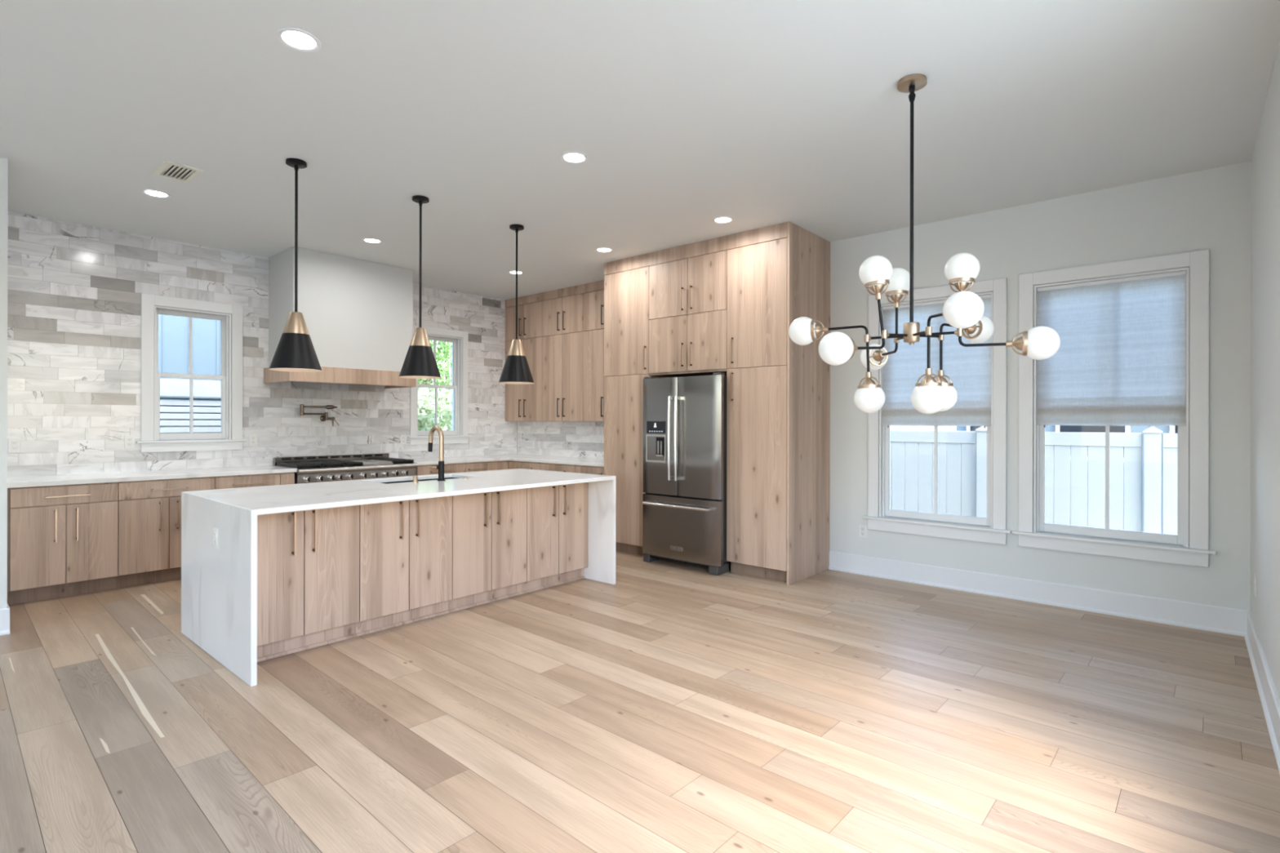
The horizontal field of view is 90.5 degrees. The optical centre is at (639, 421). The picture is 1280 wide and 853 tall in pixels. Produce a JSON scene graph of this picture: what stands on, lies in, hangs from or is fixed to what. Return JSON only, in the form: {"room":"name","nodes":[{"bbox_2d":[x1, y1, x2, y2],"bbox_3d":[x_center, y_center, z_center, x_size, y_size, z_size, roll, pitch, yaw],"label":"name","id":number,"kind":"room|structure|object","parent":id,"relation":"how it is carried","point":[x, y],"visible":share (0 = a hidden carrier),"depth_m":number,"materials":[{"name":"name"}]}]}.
{"room":"kitchen","nodes":[
{"label":"kitchen","id":0,"kind":"room"},
{"bbox_2d":[0,157,8,608],"bbox_3d":[-6.342,-0.218,2.728,1.630,3.160,5.020,0,0,41],"label":"wall","id":1,"kind":"structure","parent":0,"point":[3,162],"depth_m":4.08,"materials":[{"name":"paint"}]},
{"bbox_2d":[0,607,9,635],"bbox_3d":[-5.714,1.280,2.189,0.030,0.165,5.032,0,0,41],"label":"baseboard","id":2,"kind":"structure","parent":1,"relation":"attached to","point":[4,612],"depth_m":4.07,"materials":[{"name":"paint"}]},
{"bbox_2d":[7,211,517,477],"bbox_3d":[-3.491,-0.212,7.108,0.206,3.160,5.535,0,0,41],"label":"wall","id":3,"kind":"structure","parent":0,"point":[74,290],"depth_m":5.72,"materials":[{"name":"tile"}]},
{"bbox_2d":[8,438,20,453],"bbox_3d":[-5.062,0.194,5.130,0.009,0.116,0.072,0,0,41],"label":"wall outlet","id":4,"kind":"object","parent":3,"relation":"attached to","point":[14,444],"visible":1,"depth_m":5.13,"materials":[{"name":"white plastic"}]},
{"bbox_2d":[11,440,17,444],"bbox_3d":[-5.060,0.173,5.128,0.004,0.032,0.034,0,0,41],"label":"socket","id":5,"kind":"object","parent":4,"relation":"attached to","point":[13,442],"depth_m":5.13,"materials":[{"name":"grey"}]},
{"bbox_2d":[124,435,134,448],"bbox_3d":[-4.580,0.185,5.687,0.009,0.116,0.072,0,0,41],"label":"wall outlet","id":6,"kind":"object","parent":3,"relation":"attached to","point":[129,441],"visible":1,"depth_m":5.68,"materials":[{"name":"white plastic"}]},
{"bbox_2d":[135,293,247,452],"bbox_3d":[-4.322,-0.440,6.110,0.255,1.440,0.884,0,0,41],"label":"window","id":7,"kind":"structure","parent":3,"relation":"in","point":[230,437],"depth_m":6.10,"materials":[{"name":"paint"}]},
{"bbox_2d":[248,434,257,445],"bbox_3d":[-3.928,0.189,6.439,0.009,0.116,0.072,0,0,41],"label":"wall outlet","id":8,"kind":"object","parent":3,"relation":"attached to","point":[252,437],"visible":1,"depth_m":6.43,"materials":[{"name":"white plastic"}]},
{"bbox_2d":[300,404,338,426],"bbox_3d":[-3.458,-0.065,6.836,0.198,0.235,0.389,0,0,41],"label":"pot filler","id":9,"kind":"object","parent":3,"relation":"attached to","point":[322,418],"visible":1,"depth_m":6.83,"materials":[{"name":"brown metal"}]},
{"bbox_2d":[263,246,416,388],"bbox_3d":[-3.181,-1.040,6.794,0.668,1.302,1.320,0,0,41],"label":"range hood","id":10,"kind":"object","parent":3,"relation":"attached to","point":[357,314],"visible":0.91,"depth_m":6.52,"materials":[{"name":"paint"}]},
{"bbox_2d":[400,435,406,444],"bbox_3d":[-2.862,0.219,7.670,0.009,0.116,0.072,0,0,41],"label":"wall outlet","id":11,"kind":"object","parent":3,"relation":"attached to","point":[403,437],"visible":1,"depth_m":7.67,"materials":[{"name":"white plastic"}]},
{"bbox_2d":[407,324,471,444],"bbox_3d":[-2.601,-0.447,8.097,0.255,1.464,0.884,0,0,41],"label":"window","id":12,"kind":"structure","parent":3,"relation":"in","point":[459,432],"depth_m":8.25,"materials":[{"name":"paint"}]},
{"bbox_2d":[0,551,1279,852],"bbox_3d":[-2.198,1.450,2.731,7.895,0.160,10.455,0,0,41],"label":"floor","id":13,"kind":"structure","parent":0,"point":[669,706],"depth_m":2.82,"materials":[{"name":"brown wood"}]},
{"bbox_2d":[7,488,9,604],"bbox_3d":[-4.897,0.926,4.841,0.621,0.876,0.068,0,0,41],"label":"filler panel","id":14,"kind":"object","parent":13,"relation":"on","point":[8,489],"visible":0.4,"depth_m":4.66,"materials":[{"name":"brown wood"}]},
{"bbox_2d":[8,482,117,605],"bbox_3d":[-4.651,0.927,5.087,0.682,0.876,0.623,0,0,41],"label":"base cabinet","id":15,"kind":"object","parent":13,"relation":"on","point":[63,539],"visible":1,"depth_m":4.88,"materials":[{"name":"brown wood"}]},
{"bbox_2d":[115,476,214,588],"bbox_3d":[-4.226,0.928,5.577,0.682,0.876,0.673,0,0,41],"label":"base cabinet","id":16,"kind":"object","parent":13,"relation":"on","point":[149,511],"visible":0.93,"depth_m":5.29,"materials":[{"name":"brown wood"}]},
{"bbox_2d":[214,472,294,489],"bbox_3d":[-3.788,0.929,6.083,0.682,0.876,0.663,0,0,41],"label":"base cabinet","id":17,"kind":"object","parent":13,"relation":"on","point":[282,478],"visible":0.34,"depth_m":5.87,"materials":[{"name":"brown wood"}]},
{"bbox_2d":[7,465,297,488],"bbox_3d":[-4.238,0.470,5.579,0.666,0.036,2.045,0,0,41],"label":"countertop","id":18,"kind":"structure","parent":17,"relation":"on","point":[69,479],"depth_m":5.37,"materials":[{"name":"white stone"}]},
{"bbox_2d":[257,505,359,662],"bbox_3d":[-2.334,0.928,4.044,0.980,0.882,0.678,0,0,41],"label":"base cabinet","id":19,"kind":"object","parent":13,"relation":"on","point":[308,561],"visible":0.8,"depth_m":3.76,"materials":[{"name":"brown wood"}]},
{"bbox_2d":[273,453,417,484],"bbox_3d":[-3.130,0.871,6.805,0.711,0.994,1.248,0,0,41],"label":"range","id":20,"kind":"object","parent":13,"relation":"on","point":[315,468],"visible":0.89,"depth_m":6.67,"materials":[{"name":"silver metal"}]},
{"bbox_2d":[298,462,410,469],"bbox_3d":[-3.143,0.468,6.817,0.574,0.008,1.242,0,0,41],"label":"cooktop","id":21,"kind":"object","parent":20,"relation":"in","point":[364,464],"depth_m":6.61,"materials":[{"name":"black metal"}]},
{"bbox_2d":[181,468,616,686],"bbox_3d":[-1.588,0.914,4.732,1.277,0.914,2.758,0,0,41],"label":"countertop","id":22,"kind":"structure","parent":13,"relation":"on","point":[219,587],"depth_m":3.88,"materials":[{"name":"white stone"}]},
{"bbox_2d":[213,527,217,549],"bbox_3d":[-2.437,0.670,3.637,0.072,0.116,0.009,0,0,41],"label":"wall outlet","id":23,"kind":"object","parent":22,"relation":"attached to","point":[215,530],"visible":1,"depth_m":3.63,"materials":[{"name":"white plastic"}]},
{"bbox_2d":[412,475,418,483],"bbox_3d":[-1.667,0.429,4.706,0.044,0.056,0.044,0,0,41],"label":"soap dispenser","id":24,"kind":"object","parent":22,"relation":"on","point":[415,477],"visible":1,"depth_m":4.69,"materials":[{"name":"gold metal"}]},
{"bbox_2d":[379,477,456,484],"bbox_3d":[-1.749,0.610,5.089,0.451,0.243,0.851,0,0,41],"label":"sink","id":25,"kind":"object","parent":22,"relation":"in","point":[446,477],"visible":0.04,"depth_m":5.28,"materials":[{"name":"grey metal"}]},
{"bbox_2d":[426,426,445,480],"bbox_3d":[-1.624,0.245,4.916,0.206,0.424,0.157,0,0,41],"label":"kitchen faucet","id":26,"kind":"object","parent":22,"relation":"on","point":[440,467],"visible":1,"depth_m":4.89,"materials":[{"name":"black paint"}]},
{"bbox_2d":[355,495,452,636],"bbox_3d":[-1.893,0.929,4.552,0.980,0.882,0.665,0,0,41],"label":"base cabinet","id":27,"kind":"object","parent":13,"relation":"on","point":[406,546],"visible":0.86,"depth_m":4.24,"materials":[{"name":"brown wood"}]},
{"bbox_2d":[415,462,465,475],"bbox_3d":[-2.523,0.931,7.544,0.682,0.876,0.628,0,0,41],"label":"base cabinet","id":28,"kind":"object","parent":13,"relation":"on","point":[459,467],"visible":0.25,"depth_m":7.37,"materials":[{"name":"brown wood"}]},
{"bbox_2d":[464,462,488,472],"bbox_3d":[-2.216,0.932,7.898,0.682,0.876,0.308,0,0,41],"label":"base cabinet","id":29,"kind":"object","parent":13,"relation":"on","point":[473,466],"visible":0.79,"depth_m":7.70,"materials":[{"name":"brown wood"}]},
{"bbox_2d":[448,488,526,613],"bbox_3d":[-1.456,0.930,5.057,0.980,0.882,0.669,0,0,41],"label":"base cabinet","id":30,"kind":"object","parent":13,"relation":"on","point":[489,529],"visible":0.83,"depth_m":4.75,"materials":[{"name":"brown wood"}]},
{"bbox_2d":[486,460,508,471],"bbox_3d":[-2.022,0.932,8.150,0.645,0.876,0.323,0,0,41],"label":"base cabinet","id":31,"kind":"object","parent":13,"relation":"on","point":[503,464],"visible":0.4,"depth_m":7.94,"materials":[{"name":"brown wood"}]},
{"bbox_2d":[508,460,541,470],"bbox_3d":[-1.237,0.934,8.083,0.619,0.876,0.687,0,0,41],"label":"base cabinet","id":32,"kind":"object","parent":13,"relation":"on","point":[513,464],"visible":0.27,"depth_m":7.84,"materials":[{"name":"brown wood"}]},
{"bbox_2d":[522,482,588,594],"bbox_3d":[-1.014,0.931,5.568,0.980,0.882,0.680,0,0,41],"label":"base cabinet","id":33,"kind":"object","parent":13,"relation":"on","point":[557,516],"visible":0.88,"depth_m":5.25,"materials":[{"name":"brown wood"}]},
{"bbox_2d":[540,462,576,472],"bbox_3d":[-0.770,0.935,7.678,0.614,0.876,0.687,0,0,41],"label":"base cabinet","id":34,"kind":"object","parent":13,"relation":"on","point":[544,466],"visible":0.17,"depth_m":7.43,"materials":[{"name":"brown wood"}]},
{"bbox_2d":[575,465,604,475],"bbox_3d":[-0.316,0.936,7.285,0.587,0.876,0.687,0,0,41],"label":"base cabinet","id":35,"kind":"object","parent":13,"relation":"on","point":[579,468],"visible":0.18,"depth_m":7.08,"materials":[{"name":"brown wood"}]},
{"bbox_2d":[408,453,604,466],"bbox_3d":[-1.430,0.476,7.438,2.477,0.036,1.922,0,0,41],"label":"countertop","id":36,"kind":"structure","parent":35,"relation":"on","point":[515,457],"depth_m":7.72,"materials":[{"name":"white stone"}]},
{"bbox_2d":[604,266,668,555],"bbox_3d":[0.099,-0.090,6.834,0.623,2.930,0.837,0,0,41],"label":"tall cabinet","id":37,"kind":"object","parent":13,"relation":"on","point":[626,293],"visible":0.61,"depth_m":6.54,"materials":[{"name":"brown wood"}]},
{"bbox_2d":[604,222,787,275],"bbox_3d":[0.691,-1.619,6.348,2.149,0.127,0.800,0,0,41],"label":"panel","id":38,"kind":"object","parent":37,"relation":"on","point":[780,231],"visible":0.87,"depth_m":5.92,"materials":[{"name":"brown wood"}]},
{"bbox_2d":[642,372,728,575],"bbox_3d":[0.598,0.470,6.182,0.932,1.812,0.909,0,0,41],"label":"refrigerator","id":39,"kind":"object","parent":13,"relation":"on","point":[684,501],"visible":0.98,"depth_m":5.83,"materials":[{"name":"grey metal"}]},
{"bbox_2d":[726,237,787,582],"bbox_3d":[1.260,-0.088,5.828,0.601,2.930,0.837,0,0,41],"label":"tall cabinet","id":40,"kind":"object","parent":13,"relation":"on","point":[757,273],"visible":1,"depth_m":5.53,"materials":[{"name":"brown wood"}]},
{"bbox_2d":[786,222,830,585],"bbox_3d":[1.510,-0.152,5.640,0.020,3.058,0.804,0,0,41],"label":"end panel","id":41,"kind":"object","parent":13,"relation":"on","point":[808,376],"visible":1,"depth_m":5.58,"materials":[{"name":"brown wood"}]},
{"bbox_2d":[0,0,1279,300],"bbox_3d":[-2.257,-1.750,2.656,7.895,0.120,10.655,0,0,41],"label":"ceiling","id":42,"kind":"structure","parent":0,"point":[685,115],"depth_m":3.50,"materials":[{"name":"paint"}]},
{"bbox_2d":[141,189,171,198],"bbox_3d":[-3.592,-1.690,4.708,0.176,0.006,0.176,0,0,41],"label":"recessed light","id":43,"kind":"object","parent":42,"relation":"in","point":[156,193],"visible":1,"depth_m":4.71,"materials":[{"name":"paint"}]},
{"bbox_2d":[151,160,204,183],"bbox_3d":[-3.128,-1.686,4.289,0.340,0.010,0.215,0,0,41],"label":"ceiling vent","id":44,"kind":"object","parent":42,"relation":"in","point":[166,169],"visible":1,"depth_m":4.28,"materials":[{"name":"white metal"}]},
{"bbox_2d":[268,158,322,372],"bbox_3d":[-2.236,-1.011,4.124,0.305,1.356,0.305,0,0,41],"label":"pendant lamp","id":45,"kind":"object","parent":42,"relation":"hanging from","point":[295,352],"visible":1,"depth_m":4.07,"materials":[{"name":"black metal"}]},
{"bbox_2d":[275,27,321,52],"bbox_3d":[-1.509,-1.685,2.806,0.176,0.006,0.176,0,0,41],"label":"recessed light","id":46,"kind":"object","parent":42,"relation":"in","point":[296,39],"visible":1,"depth_m":2.80,"materials":[{"name":"paint"}]},
{"bbox_2d":[362,238,382,244],"bbox_3d":[-2.503,-1.687,5.927,0.176,0.006,0.176,0,0,41],"label":"recessed light","id":47,"kind":"object","parent":42,"relation":"in","point":[374,241],"visible":1,"depth_m":5.93,"materials":[{"name":"paint"}]},
{"bbox_2d":[398,195,441,378],"bbox_3d":[-1.659,-1.010,4.791,0.305,1.356,0.305,0,0,41],"label":"pendant lamp","id":48,"kind":"object","parent":42,"relation":"hanging from","point":[420,362],"visible":1,"depth_m":4.73,"materials":[{"name":"black metal"}]},
{"bbox_2d":[507,271,524,274],"bbox_3d":[-1.405,-1.685,7.179,0.176,0.006,0.176,0,0,41],"label":"recessed light","id":49,"kind":"object","parent":42,"relation":"in","point":[508,272],"visible":0.94,"depth_m":7.17,"materials":[{"name":"paint"}]},
{"bbox_2d":[498,224,534,384],"bbox_3d":[-1.065,-1.008,5.476,0.305,1.356,0.305,0,0,41],"label":"pendant lamp","id":50,"kind":"object","parent":42,"relation":"hanging from","point":[516,370],"visible":1,"depth_m":5.41,"materials":[{"name":"black metal"}]},
{"bbox_2d":[560,151,587,164],"bbox_3d":[-0.420,-1.683,4.051,0.176,0.006,0.176,0,0,41],"label":"recessed light","id":51,"kind":"object","parent":42,"relation":"in","point":[573,157],"visible":1,"depth_m":4.05,"materials":[{"name":"paint"}]},
{"bbox_2d":[595,247,613,253],"bbox_3d":[-0.352,-1.683,6.226,0.176,0.006,0.176,0,0,41],"label":"recessed light","id":52,"kind":"object","parent":42,"relation":"in","point":[604,250],"visible":1,"depth_m":6.23,"materials":[{"name":"paint"}]},
{"bbox_2d":[712,216,733,223],"bbox_3d":[0.694,-1.681,5.296,0.176,0.006,0.176,0,0,41],"label":"recessed light","id":53,"kind":"object","parent":42,"relation":"in","point":[723,220],"visible":1,"depth_m":5.29,"materials":[{"name":"paint"}]},
{"bbox_2d":[788,73,1060,413],"bbox_3d":[1.340,-0.860,3.128,1.204,1.644,1.166,0,0,41],"label":"chandelier","id":54,"kind":"object","parent":42,"relation":"hanging from","point":[963,310],"visible":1,"depth_m":3.00,"materials":[{"name":"white glass"}]},
{"bbox_2d":[517,160,1251,610],"bbox_3d":[1.235,-0.203,6.540,7.695,3.160,0.206,0,0,41],"label":"wall","id":55,"kind":"structure","parent":0,"point":[1209,209],"depth_m":4.72,"materials":[{"name":"paint"}]},
{"bbox_2d":[505,337,542,421],"bbox_3d":[-1.521,-0.557,8.621,0.783,1.107,0.256,0,0,41],"label":"upper cabinet","id":56,"kind":"object","parent":55,"relation":"attached to","point":[523,402],"visible":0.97,"depth_m":8.47,"materials":[{"name":"brown wood"}]},
{"bbox_2d":[505,301,542,341],"bbox_3d":[-1.519,-1.345,8.621,0.783,0.468,0.256,0,0,41],"label":"upper cabinet","id":57,"kind":"object","parent":55,"relation":"attached to","point":[529,315],"visible":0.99,"depth_m":8.52,"materials":[{"name":"brown wood"}]},
{"bbox_2d":[542,331,582,421],"bbox_3d":[-0.933,-0.556,8.112,0.769,1.107,0.256,0,0,41],"label":"upper cabinet","id":58,"kind":"object","parent":55,"relation":"attached to","point":[562,354],"visible":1,"depth_m":8.04,"materials":[{"name":"brown wood"}]},
{"bbox_2d":[542,293,583,337],"bbox_3d":[-0.932,-1.344,8.112,0.769,0.468,0.256,0,0,41],"label":"upper cabinet","id":59,"kind":"object","parent":55,"relation":"attached to","point":[562,315],"visible":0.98,"depth_m":8.02,"materials":[{"name":"brown wood"}]},
{"bbox_2d":[582,289,604,331],"bbox_3d":[-0.293,-1.343,7.559,0.919,0.468,0.256,0,0,41],"label":"upper cabinet","id":60,"kind":"object","parent":55,"relation":"attached to","point":[593,301],"visible":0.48,"depth_m":7.67,"materials":[{"name":"brown wood"}]},
{"bbox_2d":[505,280,604,307],"bbox_3d":[-0.932,-1.633,8.007,2.474,0.106,0.020,0,0,41],"label":"panel","id":61,"kind":"object","parent":60,"relation":"on","point":[597,286],"visible":0.64,"depth_m":8.10,"materials":[{"name":"brown wood"}]},
{"bbox_2d":[582,328,604,421],"bbox_3d":[-0.295,-0.554,7.559,0.919,1.107,0.256,0,0,41],"label":"upper cabinet","id":62,"kind":"object","parent":55,"relation":"attached to","point":[593,376],"visible":0.41,"depth_m":7.67,"materials":[{"name":"brown wood"}]},
{"bbox_2d":[648,250,727,377],"bbox_3d":[0.685,-1.007,6.327,0.921,1.094,0.837,0,0,41],"label":"upper cabinet","id":63,"kind":"object","parent":55,"relation":"attached to","point":[688,297],"visible":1,"depth_m":6.02,"materials":[{"name":"brown wood"}]},
{"bbox_2d":[858,524,866,537],"bbox_3d":[2.015,0.993,5.728,0.072,0.116,0.009,0,0,41],"label":"wall outlet","id":64,"kind":"object","parent":55,"relation":"attached to","point":[862,528],"visible":1,"depth_m":5.72,"materials":[{"name":"white plastic"}]},
{"bbox_2d":[862,277,1011,544],"bbox_3d":[2.519,-0.081,5.395,1.159,2.091,0.255,0,0,41],"label":"window","id":65,"kind":"structure","parent":55,"relation":"in","point":[878,444],"depth_m":5.24,"materials":[{"name":"paint"}]},
{"bbox_2d":[881,294,991,428],"bbox_3d":[2.486,-0.482,5.356,0.869,1.070,0.030,0,0,41],"label":"roman shade","id":66,"kind":"object","parent":65,"relation":"attached to","point":[968,368],"visible":0.76,"depth_m":5.36,"materials":[{"name":"grey fabric"}]},
{"bbox_2d":[828,551,1250,636],"bbox_3d":[2.843,1.298,4.997,2.840,0.165,0.030,0,0,41],"label":"baseboard","id":67,"kind":"structure","parent":55,"relation":"attached to","point":[1233,621],"depth_m":4.75,"materials":[{"name":"paint"}]},
{"bbox_2d":[1012,249,1215,567],"bbox_3d":[3.410,-0.087,4.624,1.167,2.102,0.255,0,0,41],"label":"window","id":68,"kind":"structure","parent":55,"relation":"in","point":[1031,497],"depth_m":4.45,"materials":[{"name":"paint"}]},
{"bbox_2d":[1036,271,1186,428],"bbox_3d":[3.377,-0.489,4.585,0.867,1.068,0.030,0,0,41],"label":"roman shade","id":69,"kind":"object","parent":68,"relation":"attached to","point":[1120,358],"visible":0.97,"depth_m":4.55,"materials":[{"name":"grey fabric"}]},
{"bbox_2d":[1250,41,1279,701],"bbox_3d":[0.648,-0.204,0.137,0.200,3.160,10.255,0,0,41],"label":"wall","id":70,"kind":"structure","parent":0,"point":[1265,160],"depth_m":3.27,"materials":[{"name":"paint"}]},
{"bbox_2d":[1244,610,1279,774],"bbox_3d":[0.558,1.294,0.212,0.030,0.165,10.255,0,0,41],"label":"baseboard","id":71,"kind":"structure","parent":70,"relation":"attached to","point":[1268,694],"depth_m":3.08,"materials":[{"name":"paint"}]},
{"label":"outside","id":72,"kind":"structure","parent":0,"visible":0},
{"bbox_3d":[-1.017,1.823,14.106,60.000,0.200,60.000,0,0,41],"label":"ground","id":73,"kind":"structure","parent":72,"visible":0},
{"bbox_2d":[158,314,221,398],"bbox_3d":[-11.053,-2.073,10.832,7.100,7.550,8.900,0,0,41],"label":"neighbor house","id":74,"kind":"structure","parent":73,"relation":"on","point":[173,331],"depth_m":10.37,"materials":[{"name":"blue"}]},
{"bbox_2d":[160,378,221,433],"bbox_3d":[-5.650,0.603,7.603,0.175,2.220,3.000,0,0,41],"label":"fence","id":75,"kind":"object","parent":73,"relation":"on","point":[174,411],"visible":0.03,"depth_m":7.71,"materials":[{"name":"white plastic"}]},
{"bbox_2d":[417,382,452,431],"bbox_3d":[-3.234,0.542,10.173,1.573,2.368,1.636,0,0,41],"label":"leafy shrub","id":76,"kind":"object","parent":73,"relation":"on","point":[426,405],"visible":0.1,"depth_m":9.94,"materials":[{"name":"green plant"}]},
{"bbox_2d":[417,340,452,415],"bbox_3d":[-4.172,-0.724,12.597,2.842,4.889,2.996,0,0,41],"label":"leafy tree","id":77,"kind":"object","parent":73,"relation":"on","point":[446,346],"visible":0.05,"depth_m":12.48,"materials":[{"name":"green plant"}]},
{"bbox_2d":[889,430,976,516],"bbox_3d":[3.247,0.906,7.769,1.586,1.592,0.044,0,0,41],"label":"picket fence","id":78,"kind":"object","parent":73,"relation":"on","point":[911,451],"visible":0.34,"depth_m":7.56,"materials":[{"name":"white plastic"}]},
{"bbox_2d":[974,426,986,517],"bbox_3d":[3.905,0.891,7.200,0.150,1.684,0.150,0,0,41],"label":"fence post","id":79,"kind":"object","parent":73,"relation":"on","point":[981,433],"visible":0.45,"depth_m":7.16,"materials":[{"name":"white plastic"}]},
{"bbox_2d":[956,425,1177,533],"bbox_3d":[11.373,-1.726,10.990,10.200,6.950,7.500,0,0,41],"label":"neighbor house","id":80,"kind":"structure","parent":73,"relation":"on","point":[1075,428],"depth_m":9.94,"materials":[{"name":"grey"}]},
{"bbox_2d":[1044,431,1142,532],"bbox_3d":[4.468,0.908,6.712,1.336,1.592,0.044,0,0,41],"label":"picket fence","id":81,"kind":"object","parent":73,"relation":"on","point":[1068,500],"visible":0.3,"depth_m":6.54,"materials":[{"name":"white plastic"}]},
{"bbox_2d":[1142,426,1162,533],"bbox_3d":[5.031,0.893,6.224,0.150,1.684,0.150,0,0,41],"label":"fence post","id":82,"kind":"object","parent":73,"relation":"on","point":[1152,435],"visible":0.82,"depth_m":6.17,"materials":[{"name":"white plastic"}]},
{"bbox_2d":[1162,433,1177,535],"bbox_3d":[5.851,0.911,5.514,2.016,1.592,0.044,0,0,41],"label":"picket fence","id":83,"kind":"object","parent":73,"relation":"on","point":[1170,441],"visible":0.12,"depth_m":6.13,"materials":[{"name":"white plastic"}]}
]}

